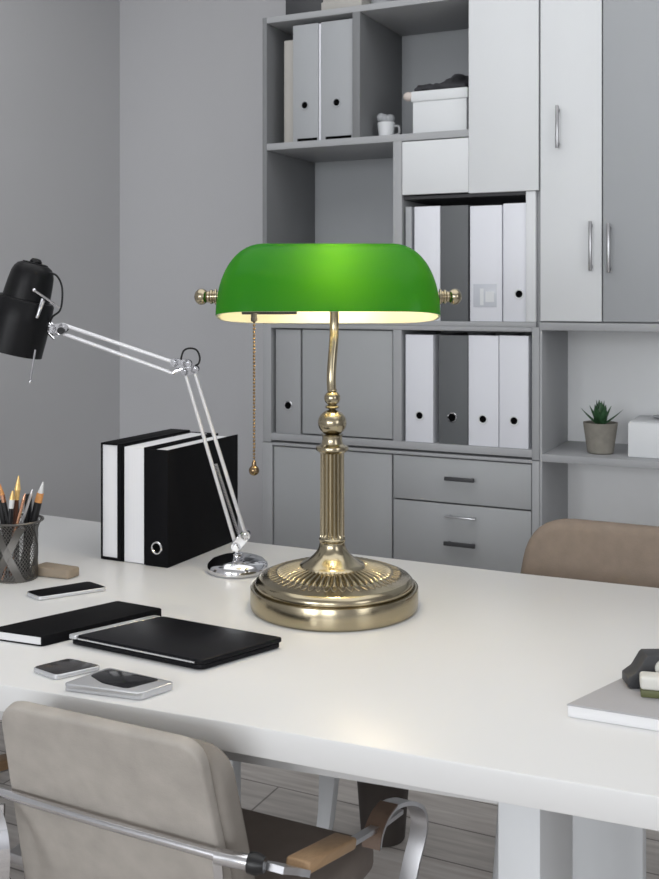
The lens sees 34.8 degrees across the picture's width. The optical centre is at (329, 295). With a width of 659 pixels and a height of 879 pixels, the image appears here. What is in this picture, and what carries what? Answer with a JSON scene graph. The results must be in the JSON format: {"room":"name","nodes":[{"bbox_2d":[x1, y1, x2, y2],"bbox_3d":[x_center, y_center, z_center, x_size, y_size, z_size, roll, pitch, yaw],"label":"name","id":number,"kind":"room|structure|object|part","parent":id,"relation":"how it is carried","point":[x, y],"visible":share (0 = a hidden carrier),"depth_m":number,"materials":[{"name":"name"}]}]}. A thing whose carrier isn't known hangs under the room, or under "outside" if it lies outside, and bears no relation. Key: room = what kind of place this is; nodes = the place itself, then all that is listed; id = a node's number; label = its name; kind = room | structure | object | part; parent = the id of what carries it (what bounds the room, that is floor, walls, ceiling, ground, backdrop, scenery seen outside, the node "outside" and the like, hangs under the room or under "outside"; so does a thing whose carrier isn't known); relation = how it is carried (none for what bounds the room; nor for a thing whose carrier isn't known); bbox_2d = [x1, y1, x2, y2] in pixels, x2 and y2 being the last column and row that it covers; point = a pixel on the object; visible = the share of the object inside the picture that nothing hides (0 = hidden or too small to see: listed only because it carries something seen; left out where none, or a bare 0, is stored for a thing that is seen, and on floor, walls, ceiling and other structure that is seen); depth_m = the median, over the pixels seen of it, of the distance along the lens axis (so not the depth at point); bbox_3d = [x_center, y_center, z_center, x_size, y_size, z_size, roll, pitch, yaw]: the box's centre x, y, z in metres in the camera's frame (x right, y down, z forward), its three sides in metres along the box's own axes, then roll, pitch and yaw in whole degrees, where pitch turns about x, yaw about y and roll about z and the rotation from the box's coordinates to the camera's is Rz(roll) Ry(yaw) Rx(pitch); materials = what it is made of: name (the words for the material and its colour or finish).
{"room":"office","nodes":[
{"label":"office","id":0,"kind":"room"},
{"bbox_2d":[0,0,119,521],"bbox_3d":[-2.807,-0.090,0.585,0.100,2.900,8.600,0,0,26],"label":"wall","id":1,"kind":"structure","parent":0,"point":[60,59],"depth_m":4.12,"materials":[{"name":"paint"}]},
{"bbox_2d":[120,0,285,542],"bbox_3d":[1.536,-0.090,3.312,5.530,2.900,0.100,0,0,26],"label":"wall","id":2,"kind":"structure","parent":0,"point":[191,71],"depth_m":4.28,"materials":[{"name":"paint"}]},
{"bbox_2d":[0,720,658,878],"bbox_3d":[-0.364,1.410,-0.601,5.530,0.100,8.800,0,0,26],"label":"floor","id":3,"kind":"structure","parent":0,"point":[460,842],"depth_m":2.73,"materials":[{"name":"grey wood"}]},
{"bbox_2d":[0,701,427,878],"bbox_3d":[-0.276,0.976,1.690,0.700,0.759,0.600,0,0,26],"label":"office chair","id":4,"kind":"object","parent":3,"relation":"on","point":[93,797],"visible":1,"depth_m":1.52,"materials":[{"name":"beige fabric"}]},
{"bbox_3d":[-0.263,0.976,1.717,0.637,0.019,0.060,0,0,26],"label":"seat rail","id":5,"kind":"part","parent":4,"relation":"part of","materials":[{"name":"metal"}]},
{"bbox_3d":[-0.359,0.755,1.528,0.560,0.021,0.026,0,0,26],"label":"rail","id":6,"kind":"part","parent":4,"relation":"part of","materials":[{"name":"silver metal"}]},
{"bbox_3d":[-0.322,0.817,1.559,0.404,0.441,0.160,0,0,26],"label":"panel","id":7,"kind":"part","parent":4,"relation":"part of","materials":[{"name":"beige fabric"}]},
{"bbox_3d":[-0.209,0.936,1.727,0.485,0.057,0.325,0,0,26],"label":"seat","id":8,"kind":"part","parent":4,"relation":"part of","materials":[{"name":"beige leather"}]},
{"bbox_3d":[-0.303,0.836,1.591,0.420,0.429,0.174,0,0,26],"label":"backrest","id":9,"kind":"part","parent":4,"relation":"part of","materials":[{"name":"beige fabric"}]},
{"bbox_3d":[0.007,1.057,1.553,0.055,0.598,0.601,0,0,28],"label":"armrest frame","id":10,"kind":"part","parent":4,"relation":"part of","materials":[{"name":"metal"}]},
{"bbox_2d":[0,510,658,878],"bbox_3d":[-0.212,0.990,2.082,2.500,0.740,1.130,0,0,26],"label":"desk","id":11,"kind":"object","parent":3,"relation":"on","point":[467,696],"visible":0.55,"depth_m":1.71,"materials":[{"name":"laminate"}]},
{"bbox_2d":[0,513,43,583],"bbox_3d":[-0.689,0.554,2.311,0.120,0.131,0.120,0,0,0],"label":"pencil cup","id":12,"kind":"object","parent":11,"relation":"on","point":[6,559],"visible":0.9,"depth_m":2.27,"materials":[{"name":"grey metal"}]},
{"bbox_2d":[0,500,8,570],"bbox_3d":[-0.714,0.533,2.328,0.039,0.164,0.016,0,0,0],"label":"marker pen","id":13,"kind":"object","parent":12,"relation":"in","point":[2,516],"visible":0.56,"depth_m":2.32,"materials":[{"name":"black plastic"}]},
{"bbox_2d":[4,491,14,578],"bbox_3d":[-0.698,0.519,2.288,0.027,0.191,0.012,0,0,0],"label":"pencil","id":14,"kind":"object","parent":12,"relation":"in","point":[12,498],"visible":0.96,"depth_m":2.28,"materials":[{"name":"black wood"}]},
{"bbox_2d":[0,484,21,573],"bbox_3d":[-0.701,0.514,2.314,0.050,0.201,0.010,0,0,0],"label":"pencil","id":15,"kind":"object","parent":12,"relation":"in","point":[2,495],"visible":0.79,"depth_m":2.31,"materials":[{"name":"black wood"}]},
{"bbox_2d":[1,493,25,579],"bbox_3d":[-0.685,0.521,2.278,0.054,0.187,0.007,0,0,0],"label":"pencil","id":16,"kind":"object","parent":12,"relation":"in","point":[24,496],"visible":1,"depth_m":2.27,"materials":[{"name":"orange wood"}]},
{"bbox_2d":[8,476,20,576],"bbox_3d":[-0.690,0.504,2.304,0.027,0.220,0.014,0,0,0],"label":"pencil","id":17,"kind":"object","parent":12,"relation":"in","point":[17,488],"visible":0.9,"depth_m":2.30,"materials":[{"name":"brown paint"}]},
{"bbox_2d":[12,506,19,561],"bbox_3d":[-0.700,0.534,2.345,0.018,0.158,0.016,0,0,0],"label":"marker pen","id":18,"kind":"object","parent":12,"relation":"in","point":[18,506],"visible":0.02,"depth_m":2.34,"materials":[{"name":"black plastic"}]},
{"bbox_2d":[7,489,32,572],"bbox_3d":[-0.679,0.518,2.296,0.065,0.193,0.006,0,0,0],"label":"pen","id":19,"kind":"object","parent":12,"relation":"in","point":[31,492],"visible":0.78,"depth_m":2.29,"materials":[{"name":"plastic"}]},
{"bbox_2d":[23,494,31,571],"bbox_3d":[-0.674,0.527,2.345,0.021,0.172,0.016,0,0,0],"label":"marker pen","id":20,"kind":"object","parent":12,"relation":"in","point":[29,511],"visible":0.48,"depth_m":2.34,"materials":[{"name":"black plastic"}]},
{"bbox_2d":[20,482,43,574],"bbox_3d":[-0.662,0.513,2.328,0.058,0.204,0.017,0,0,0],"label":"pencil","id":21,"kind":"object","parent":12,"relation":"in","point":[39,496],"visible":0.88,"depth_m":2.32,"materials":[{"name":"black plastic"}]},
{"bbox_2d":[32,562,78,578],"bbox_3d":[-0.606,0.609,2.332,0.100,0.021,0.047,0,0,24],"label":"eraser","id":22,"kind":"object","parent":11,"relation":"on","point":[46,569],"visible":0.82,"depth_m":2.32,"materials":[{"name":"beige rubber"}]},
{"bbox_2d":[27,582,105,599],"bbox_3d":[-0.549,0.615,2.194,0.151,0.009,0.063,0,0,-35],"label":"smartphone","id":23,"kind":"object","parent":11,"relation":"on","point":[83,587],"visible":1,"depth_m":2.18,"materials":[{"name":"black glass"}]},
{"bbox_2d":[34,659,99,678],"bbox_3d":[-0.434,0.615,1.738,0.088,0.009,0.068,0,0,-41],"label":"smartphone","id":24,"kind":"object","parent":11,"relation":"on","point":[65,668],"visible":1,"depth_m":1.73,"materials":[{"name":"black glass"}]},
{"bbox_2d":[0,601,160,645],"bbox_3d":[-0.469,0.611,1.963,0.301,0.018,0.104,0,0,-42],"label":"notebook","id":25,"kind":"object","parent":11,"relation":"on","point":[52,629],"visible":0.81,"depth_m":1.94,"materials":[{"name":"leather"}]},
{"bbox_2d":[65,668,172,699],"bbox_3d":[-0.329,0.613,1.658,0.152,0.013,0.088,0,0,26],"label":"smartphone","id":26,"kind":"object","parent":11,"relation":"on","point":[111,682],"visible":1,"depth_m":1.65,"materials":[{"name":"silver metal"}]},
{"bbox_2d":[0,258,268,578],"bbox_3d":[-0.459,0.267,2.373,0.643,0.706,0.143,0,0,0],"label":"lamp","id":27,"kind":"object","parent":11,"relation":"on","point":[26,310],"visible":1,"depth_m":2.34,"materials":[{"name":"silver metal"}]},
{"bbox_3d":[-0.701,0.067,2.372,0.157,0.151,0.133,0,0,0],"label":"lamp shade","id":28,"kind":"part","parent":27,"relation":"part of","materials":[{"name":"black paint"}]},
{"bbox_3d":[-0.657,0.156,2.323,0.018,0.075,0.008,0,0,-45],"label":"handle","id":29,"kind":"part","parent":27,"relation":"part of","materials":[{"name":"silver metal"}]},
{"bbox_3d":[-0.627,0.005,2.327,0.063,0.045,0.010,0,0,-34],"label":"lever","id":30,"kind":"part","parent":27,"relation":"part of","materials":[{"name":"silver metal"}]},
{"bbox_3d":[-0.476,0.107,2.372,0.258,0.096,0.009,0,0,0],"label":"rod","id":31,"kind":"part","parent":27,"relation":"part of","materials":[{"name":"silver metal"}]},
{"bbox_3d":[-0.476,0.130,2.372,0.249,0.098,0.009,0,0,0],"label":"rod","id":32,"kind":"part","parent":27,"relation":"part of","materials":[{"name":"silver metal"}]},
{"bbox_3d":[-0.269,0.367,2.372,0.123,0.389,0.009,0,0,0],"label":"rod","id":33,"kind":"part","parent":27,"relation":"part of","materials":[{"name":"silver metal"}]},
{"bbox_3d":[-0.248,0.354,2.372,0.122,0.367,0.009,0,0,0],"label":"rod","id":34,"kind":"part","parent":27,"relation":"part of","materials":[{"name":"silver metal"}]},
{"bbox_3d":[-0.207,0.567,2.372,0.025,0.039,0.025,0,0,0],"label":"stem","id":35,"kind":"part","parent":27,"relation":"part of","materials":[{"name":"silver metal"}]},
{"bbox_2d":[101,429,189,560],"bbox_3d":[-0.449,0.482,2.598,0.060,0.274,0.289,0,0,26],"label":"box file","id":36,"kind":"object","parent":11,"relation":"on","point":[111,451],"visible":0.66,"depth_m":2.47,"materials":[{"name":"cardboard"}]},
{"bbox_2d":[122,432,210,564],"bbox_3d":[-0.391,0.484,2.569,0.068,0.270,0.289,0,0,26],"label":"box file","id":37,"kind":"object","parent":11,"relation":"on","point":[133,455],"visible":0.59,"depth_m":2.44,"materials":[{"name":"cardboard"}]},
{"bbox_2d":[69,615,280,669],"bbox_3d":[-0.275,0.610,1.861,0.350,0.018,0.176,0,0,26],"label":"laptop","id":38,"kind":"object","parent":11,"relation":"on","point":[190,644],"visible":1,"depth_m":1.84,"materials":[{"name":"black metal"}]},
{"bbox_3d":[-0.309,0.606,1.877,0.274,0.008,0.176,0,0,26],"label":"edge trim","id":39,"kind":"part","parent":38,"relation":"part of","materials":[{"name":"silver metal"}]},
{"bbox_2d":[146,433,237,567],"bbox_3d":[-0.329,0.485,2.546,0.062,0.268,0.314,0,0,26],"label":"binder","id":40,"kind":"object","parent":11,"relation":"on","point":[186,519],"visible":0.98,"depth_m":2.47,"materials":[{"name":"cardboard"}]},
{"bbox_3d":[-0.263,1.012,2.562,0.088,0.696,0.040,0,0,26],"label":"leg","id":41,"kind":"part","parent":11,"relation":"part of","materials":[{"name":"laminate"}]},
{"bbox_3d":[-0.205,0.694,2.095,2.300,0.060,0.910,0,0,26],"label":"rail","id":42,"kind":"part","parent":11,"relation":"part of","materials":[{"name":"laminate"}]},
{"bbox_3d":[-0.005,1.012,2.487,0.070,0.696,0.030,0,0,26],"label":"leg","id":43,"kind":"part","parent":11,"relation":"part of","materials":[{"name":"laminate"}]},
{"bbox_2d":[194,244,461,631],"bbox_3d":[-0.005,0.257,2.100,0.407,0.724,0.380,0,0,42],"label":"lamp","id":44,"kind":"object","parent":11,"relation":"on","point":[332,589],"visible":1,"depth_m":2.03,"materials":[{"name":"green glass"}]},
{"bbox_3d":[-0.236,0.002,2.103,0.068,0.033,0.033,0,0,0],"label":"shade knob","id":45,"kind":"part","parent":44,"relation":"part of","materials":[{"name":"gold metal"}]},
{"bbox_3d":[-0.150,0.342,2.088,0.021,0.030,0.021,0,0,0],"label":"pull knob","id":46,"kind":"part","parent":44,"relation":"part of","materials":[{"name":"gold metal"}]},
{"bbox_3d":[-0.150,0.193,2.088,0.005,0.288,0.005,0,0,-23],"label":"pull chain","id":47,"kind":"part","parent":44,"relation":"part of","materials":[{"name":"gold metal"}]},
{"bbox_2d":[251,313,256,321],"bbox_3d":[-0.150,0.043,2.088,0.013,0.018,0.013,0,0,0],"label":"switch","id":48,"kind":"object","parent":44,"relation":"attached to","point":[253,315],"depth_m":2.08,"materials":[{"name":"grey metal"}]},
{"bbox_3d":[-0.003,-0.024,2.099,0.445,0.162,0.201,0,0,0],"label":"lamp shade","id":49,"kind":"part","parent":44,"relation":"part of","materials":[{"name":"green glass"}]},
{"bbox_3d":[0.231,0.002,2.103,0.068,0.033,0.033,0,0,0],"label":"shade knob","id":50,"kind":"part","parent":44,"relation":"part of","materials":[{"name":"gold metal"}]},
{"bbox_3d":[0.310,1.012,1.572,0.061,0.696,0.200,0,0,26],"label":"leg","id":51,"kind":"part","parent":11,"relation":"part of","materials":[{"name":"laminate"}]},
{"bbox_3d":[0.515,1.012,1.940,0.127,0.696,0.040,0,0,26],"label":"leg","id":52,"kind":"part","parent":11,"relation":"part of","materials":[{"name":"laminate"}]},
{"bbox_2d":[567,678,658,730],"bbox_3d":[0.550,0.610,1.548,0.362,0.019,0.174,0,0,26],"label":"book","id":53,"kind":"object","parent":11,"relation":"on","point":[616,702],"visible":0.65,"depth_m":1.54,"materials":[{"name":"paper"}]},
{"bbox_2d":[622,649,658,687],"bbox_3d":[0.527,0.575,1.623,0.141,0.050,0.040,0,0,0],"label":"tape dispenser","id":54,"kind":"object","parent":53,"relation":"on","point":[645,659],"visible":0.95,"depth_m":1.61,"materials":[{"name":"grey plastic"}]},
{"bbox_2d":[639,671,658,698],"bbox_3d":[0.504,0.585,1.578,0.074,0.031,0.030,0,0,14],"label":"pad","id":55,"kind":"object","parent":53,"relation":"on","point":[649,681],"visible":1,"depth_m":1.57,"materials":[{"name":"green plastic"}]},
{"bbox_2d":[357,781,408,846],"bbox_3d":[0.135,1.227,2.647,0.157,0.266,0.157,0,0,26],"label":"waste bin","id":56,"kind":"object","parent":3,"relation":"on","point":[369,794],"visible":0.1,"depth_m":2.60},
{"bbox_2d":[262,440,539,572],"bbox_3d":[0.283,0.934,3.618,0.981,0.852,0.413,0,0,26],"label":"base cabinet","id":57,"kind":"object","parent":3,"relation":"on","point":[480,511],"visible":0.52,"depth_m":3.43,"materials":[{"name":"grey laminate"}]},
{"bbox_3d":[0.009,0.935,3.565,0.442,0.826,0.014,0,0,26],"label":"door","id":58,"kind":"part","parent":57,"relation":"part of","materials":[{"name":"grey laminate"}]},
{"bbox_2d":[263,324,539,459],"bbox_3d":[0.291,0.302,3.630,0.977,0.410,0.385,0,0,26],"label":"shelf unit","id":59,"kind":"object","parent":57,"relation":"on","point":[371,359],"visible":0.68,"depth_m":3.51,"materials":[{"name":"grey laminate"}]},
{"bbox_3d":[-0.134,0.302,3.836,0.032,0.410,0.385,0,0,26],"label":"panel","id":60,"kind":"part","parent":59,"relation":"part of","materials":[{"name":"grey laminate"}]},
{"bbox_2d":[276,328,329,433],"bbox_3d":[-0.082,0.295,3.760,0.097,0.360,0.284,0,0,26],"label":"ring binder","id":61,"kind":"object","parent":59,"relation":"on","point":[289,342],"visible":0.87,"depth_m":3.63,"materials":[{"name":"cardboard"}]},
{"bbox_3d":[0.060,0.293,3.542,0.334,0.356,0.012,0,0,26],"label":"door","id":62,"kind":"part","parent":59,"relation":"part of","materials":[{"name":"grey laminate"}]},
{"bbox_2d":[263,0,541,326],"bbox_3d":[0.289,-0.712,3.628,0.979,1.617,0.391,0,0,26],"label":"bookcase","id":63,"kind":"object","parent":59,"relation":"on","point":[358,189],"visible":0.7,"depth_m":3.53,"materials":[{"name":"grey laminate"}]},
{"bbox_2d":[284,40,292,142],"bbox_3d":[-0.089,-0.709,3.758,0.037,0.356,0.240,0,0,26],"label":"ring binder","id":64,"kind":"object","parent":63,"relation":"on","point":[288,45],"visible":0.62,"depth_m":3.65,"materials":[{"name":"cardboard"}]},
{"bbox_3d":[-0.142,-0.436,3.840,0.017,1.067,0.385,0,0,26],"label":"panel","id":65,"kind":"part","parent":63,"relation":"part of","materials":[{"name":"grey laminate"}]},
{"bbox_2d":[286,0,322,14],"bbox_3d":[-0.032,-1.073,3.751,0.151,0.205,0.266,0,0,26],"label":"file box","id":66,"kind":"object","parent":63,"relation":"on","point":[292,6],"visible":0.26,"depth_m":3.64,"materials":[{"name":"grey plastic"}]},
{"bbox_2d":[293,23,318,141],"bbox_3d":[-0.022,-0.731,3.730,0.098,0.400,0.284,0,0,26],"label":"ring binder","id":67,"kind":"object","parent":63,"relation":"on","point":[305,37],"visible":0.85,"depth_m":3.60,"materials":[{"name":"cardboard"}]},
{"bbox_2d":[319,19,351,139],"bbox_3d":[0.081,-0.731,3.681,0.126,0.401,0.284,0,0,26],"label":"ring binder","id":68,"kind":"object","parent":63,"relation":"on","point":[335,37],"visible":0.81,"depth_m":3.56,"materials":[{"name":"cardboard"}]},
{"bbox_2d":[321,0,370,9],"bbox_3d":[0.089,-1.046,3.647,0.152,0.150,0.228,0,0,26],"label":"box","id":69,"kind":"object","parent":63,"relation":"on","point":[326,4],"visible":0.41,"depth_m":3.55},
{"bbox_2d":[371,0,394,3],"bbox_3d":[0.203,-0.999,3.572,0.128,0.054,0.105,0,0,26],"label":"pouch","id":70,"kind":"object","parent":63,"relation":"on","point":[372,1],"visible":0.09,"depth_m":3.54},
{"bbox_2d":[377,113,400,135],"bbox_3d":[0.203,-0.575,3.569,0.082,0.090,0.061,0,0,26],"label":"cup","id":71,"kind":"object","parent":63,"relation":"on","point":[386,125],"visible":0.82,"depth_m":3.55,"materials":[{"name":"white ceramic"}]},
{"bbox_3d":[0.228,-0.560,3.558,0.027,0.039,0.008,0,0,26],"label":"handle","id":72,"kind":"part","parent":71,"relation":"part of","materials":[{"name":"white ceramic"}]},
{"bbox_2d":[406,207,414,249],"bbox_3d":[0.320,-0.106,3.567,0.021,0.372,0.280,0,0,26],"label":"ring binder","id":73,"kind":"object","parent":63,"relation":"on","point":[410,211],"visible":0.21,"depth_m":3.44,"materials":[{"name":"cardboard"}]},
{"bbox_3d":[0.375,-0.434,3.798,0.951,1.030,0.010,0,0,26],"label":"panel","id":74,"kind":"part","parent":63,"relation":"part of","materials":[{"name":"grey laminate"}]},
{"bbox_2d":[415,206,440,320],"bbox_3d":[0.378,-0.105,3.538,0.089,0.372,0.280,0,0,26],"label":"ring binder","id":75,"kind":"object","parent":63,"relation":"on","point":[427,218],"visible":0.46,"depth_m":3.41,"materials":[{"name":"paper"}]},
{"bbox_2d":[403,87,468,132],"bbox_3d":[0.387,-0.601,3.509,0.226,0.141,0.220,0,0,26],"label":"storage box","id":76,"kind":"object","parent":63,"relation":"on","point":[437,110],"visible":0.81,"depth_m":3.41,"materials":[{"name":"white cardboard"}]},
{"bbox_3d":[0.261,-0.656,3.466,0.037,0.030,0.033,0,0,26],"label":"lid knob","id":77,"kind":"part","parent":76,"relation":"part of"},
{"bbox_3d":[0.401,-0.653,3.504,0.196,0.035,0.215,0,0,26],"label":"lid","id":78,"kind":"part","parent":76,"relation":"part of","materials":[{"name":"white cardboard"}]},
{"bbox_2d":[414,74,468,90],"bbox_3d":[0.396,-0.698,3.473,0.201,0.052,0.164,0,0,26],"label":"folded cloth","id":79,"kind":"object","parent":76,"relation":"on","point":[457,80],"visible":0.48,"depth_m":3.41,"materials":[{"name":"black fabric"}]},
{"bbox_2d":[441,205,469,320],"bbox_3d":[0.461,-0.105,3.498,0.093,0.370,0.280,0,0,26],"label":"ring binder","id":80,"kind":"object","parent":63,"relation":"on","point":[455,220],"visible":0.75,"depth_m":3.37,"materials":[{"name":"paper"}]},
{"bbox_2d":[470,205,502,321],"bbox_3d":[0.555,-0.103,3.451,0.104,0.366,0.282,0,0,26],"label":"ring binder","id":81,"kind":"object","parent":63,"relation":"on","point":[486,222],"visible":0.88,"depth_m":3.33,"materials":[{"name":"cardboard"}]},
{"bbox_3d":[0.546,-0.923,3.296,0.224,1.194,0.020,0,0,26],"label":"door","id":82,"kind":"part","parent":63,"relation":"part of","materials":[{"name":"white laminate"}]},
{"bbox_2d":[503,203,525,321],"bbox_3d":[0.638,-0.105,3.410,0.073,0.370,0.284,0,0,26],"label":"ring binder","id":83,"kind":"object","parent":63,"relation":"on","point":[514,214],"visible":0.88,"depth_m":3.29,"materials":[{"name":"cardboard"}]},
{"bbox_3d":[0.704,-0.122,3.423,0.030,0.405,0.373,0,0,26],"label":"filler panel","id":84,"kind":"part","parent":63,"relation":"part of","materials":[{"name":"white laminate"}]},
{"bbox_3d":[0.730,-0.436,3.428,0.011,1.067,0.365,0,0,26],"label":"panel","id":85,"kind":"part","parent":63,"relation":"part of","materials":[{"name":"grey laminate"}]},
{"bbox_2d":[406,332,460,442],"bbox_3d":[0.352,0.301,3.549,0.096,0.350,0.284,0,0,26],"label":"ring binder","id":86,"kind":"object","parent":59,"relation":"on","point":[422,349],"visible":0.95,"depth_m":3.42,"materials":[{"name":"paper"}]},
{"bbox_3d":[0.377,0.293,3.797,0.922,0.365,0.010,0,0,26],"label":"panel","id":87,"kind":"part","parent":59,"relation":"part of","materials":[{"name":"grey laminate"}]},
{"bbox_2d":[439,332,468,444],"bbox_3d":[0.457,0.301,3.498,0.098,0.350,0.284,0,0,26],"label":"ring binder","id":88,"kind":"object","parent":59,"relation":"on","point":[453,348],"visible":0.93,"depth_m":3.37,"materials":[{"name":"cardboard"}]},
{"bbox_2d":[469,333,498,446],"bbox_3d":[0.547,0.300,3.454,0.098,0.350,0.284,0,0,26],"label":"ring binder","id":89,"kind":"object","parent":59,"relation":"on","point":[483,348],"visible":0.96,"depth_m":3.33,"materials":[{"name":"cardboard"}]},
{"bbox_2d":[499,333,531,448],"bbox_3d":[0.636,0.300,3.411,0.094,0.352,0.284,0,0,26],"label":"ring binder","id":90,"kind":"object","parent":59,"relation":"on","point":[515,350],"visible":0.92,"depth_m":3.29,"materials":[{"name":"cardboard"}]},
{"bbox_3d":[0.720,0.302,3.421,0.023,0.410,0.385,0,0,26],"label":"panel","id":91,"kind":"part","parent":59,"relation":"part of","materials":[{"name":"grey laminate"}]},
{"bbox_3d":[0.415,0.788,3.341,0.104,0.013,0.029,0,0,26],"label":"handle","id":92,"kind":"part","parent":57,"relation":"part of","materials":[{"name":"grey plastic"}]},
{"bbox_3d":[0.414,0.582,3.341,0.099,0.012,0.029,0,0,26],"label":"handle","id":93,"kind":"part","parent":57,"relation":"part of","materials":[{"name":"grey plastic"}]},
{"bbox_3d":[0.416,0.703,3.340,0.102,0.006,0.029,0,0,26],"label":"handle","id":94,"kind":"part","parent":57,"relation":"part of","materials":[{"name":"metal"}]},
{"bbox_3d":[0.421,0.864,3.365,0.461,0.392,0.014,0,0,26],"label":"drawer","id":95,"kind":"part","parent":57,"relation":"part of","materials":[{"name":"grey laminate"}]},
{"bbox_3d":[0.421,0.593,3.365,0.461,0.141,0.014,0,0,26],"label":"drawer","id":96,"kind":"part","parent":57,"relation":"part of","materials":[{"name":"grey laminate"}]},
{"bbox_2d":[493,518,658,878],"bbox_3d":[0.626,0.945,2.228,0.599,0.832,0.516,0,0,26],"label":"office chair","id":97,"kind":"object","parent":3,"relation":"on","point":[580,549],"visible":0.25,"depth_m":2.44,"materials":[{"name":"beige fabric"}]},
{"bbox_3d":[0.345,1.155,2.115,0.062,0.412,0.032,0,0,0],"label":"leg","id":98,"kind":"part","parent":97,"relation":"part of","materials":[{"name":"metal"}]},
{"bbox_3d":[0.714,0.708,2.410,0.599,0.359,0.112,0,0,26],"label":"backrest","id":99,"kind":"part","parent":97,"relation":"part of","materials":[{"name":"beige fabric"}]},
{"bbox_2d":[540,322,658,525],"bbox_3d":[1.647,0.721,2.972,2.034,1.278,0.385,0,0,26],"label":"open shelving","id":100,"kind":"object","parent":3,"relation":"on","point":[616,365],"visible":0.51,"depth_m":3.46,"materials":[{"name":"grey laminate"}]},
{"bbox_3d":[0.735,0.733,3.414,0.008,1.254,0.385,0,0,26],"label":"panel","id":101,"kind":"part","parent":100,"relation":"part of","materials":[{"name":"grey laminate"}]},
{"bbox_2d":[540,0,658,322],"bbox_3d":[1.641,-0.725,2.959,2.033,1.611,0.413,0,0,26],"label":"upper cabinet","id":102,"kind":"object","parent":100,"relation":"on","point":[599,59],"visible":1,"depth_m":3.16,"materials":[{"name":"grey laminate"}]},
{"bbox_3d":[0.695,-0.515,3.205,0.009,0.130,0.029,0,0,26],"label":"handle","id":103,"kind":"part","parent":102,"relation":"part of","materials":[{"name":"silver metal"}]},
{"bbox_3d":[0.738,-0.724,3.211,0.186,1.602,0.021,0,0,26],"label":"door","id":104,"kind":"part","parent":102,"relation":"part of","materials":[{"name":"white laminate"}]},
{"bbox_3d":[0.785,-0.150,3.161,0.009,0.150,0.029,0,0,26],"label":"handle","id":105,"kind":"part","parent":102,"relation":"part of","materials":[{"name":"silver metal"}]},
{"bbox_3d":[0.833,-0.143,3.138,0.010,0.148,0.029,0,0,26],"label":"handle","id":106,"kind":"part","parent":102,"relation":"part of","materials":[{"name":"silver metal"}]},
{"bbox_3d":[1.002,-0.724,3.083,0.391,1.602,0.021,0,0,26],"label":"door","id":107,"kind":"part","parent":102,"relation":"part of","materials":[{"name":"grey laminate"}]},
{"bbox_2d":[581,400,619,454],"bbox_3d":[0.847,0.404,3.264,0.120,0.164,0.109,0,0,-9],"label":"potted succulent","id":108,"kind":"object","parent":100,"relation":"on","point":[600,432],"visible":1,"depth_m":3.23,"materials":[{"name":"grey concrete"}]},
{"bbox_2d":[628,415,658,458],"bbox_3d":[1.040,0.433,3.227,0.208,0.106,0.205,0,0,26],"label":"box","id":109,"kind":"object","parent":100,"relation":"on","point":[643,430],"visible":1,"depth_m":3.16,"materials":[{"name":"white cardboard"}]},
{"bbox_3d":[1.040,0.381,3.227,0.204,0.002,0.201,0,0,26],"label":"lid","id":110,"kind":"part","parent":109,"relation":"part of","materials":[{"name":"white cardboard"}]},
{"bbox_2d":[583,420,617,454],"bbox_3d":[0.840,0.439,3.261,0.105,0.095,0.105,0,0,26],"label":"pot","id":111,"kind":"object","parent":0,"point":[600,435],"depth_m":3.22,"materials":[{"name":"concrete"}]}
]}

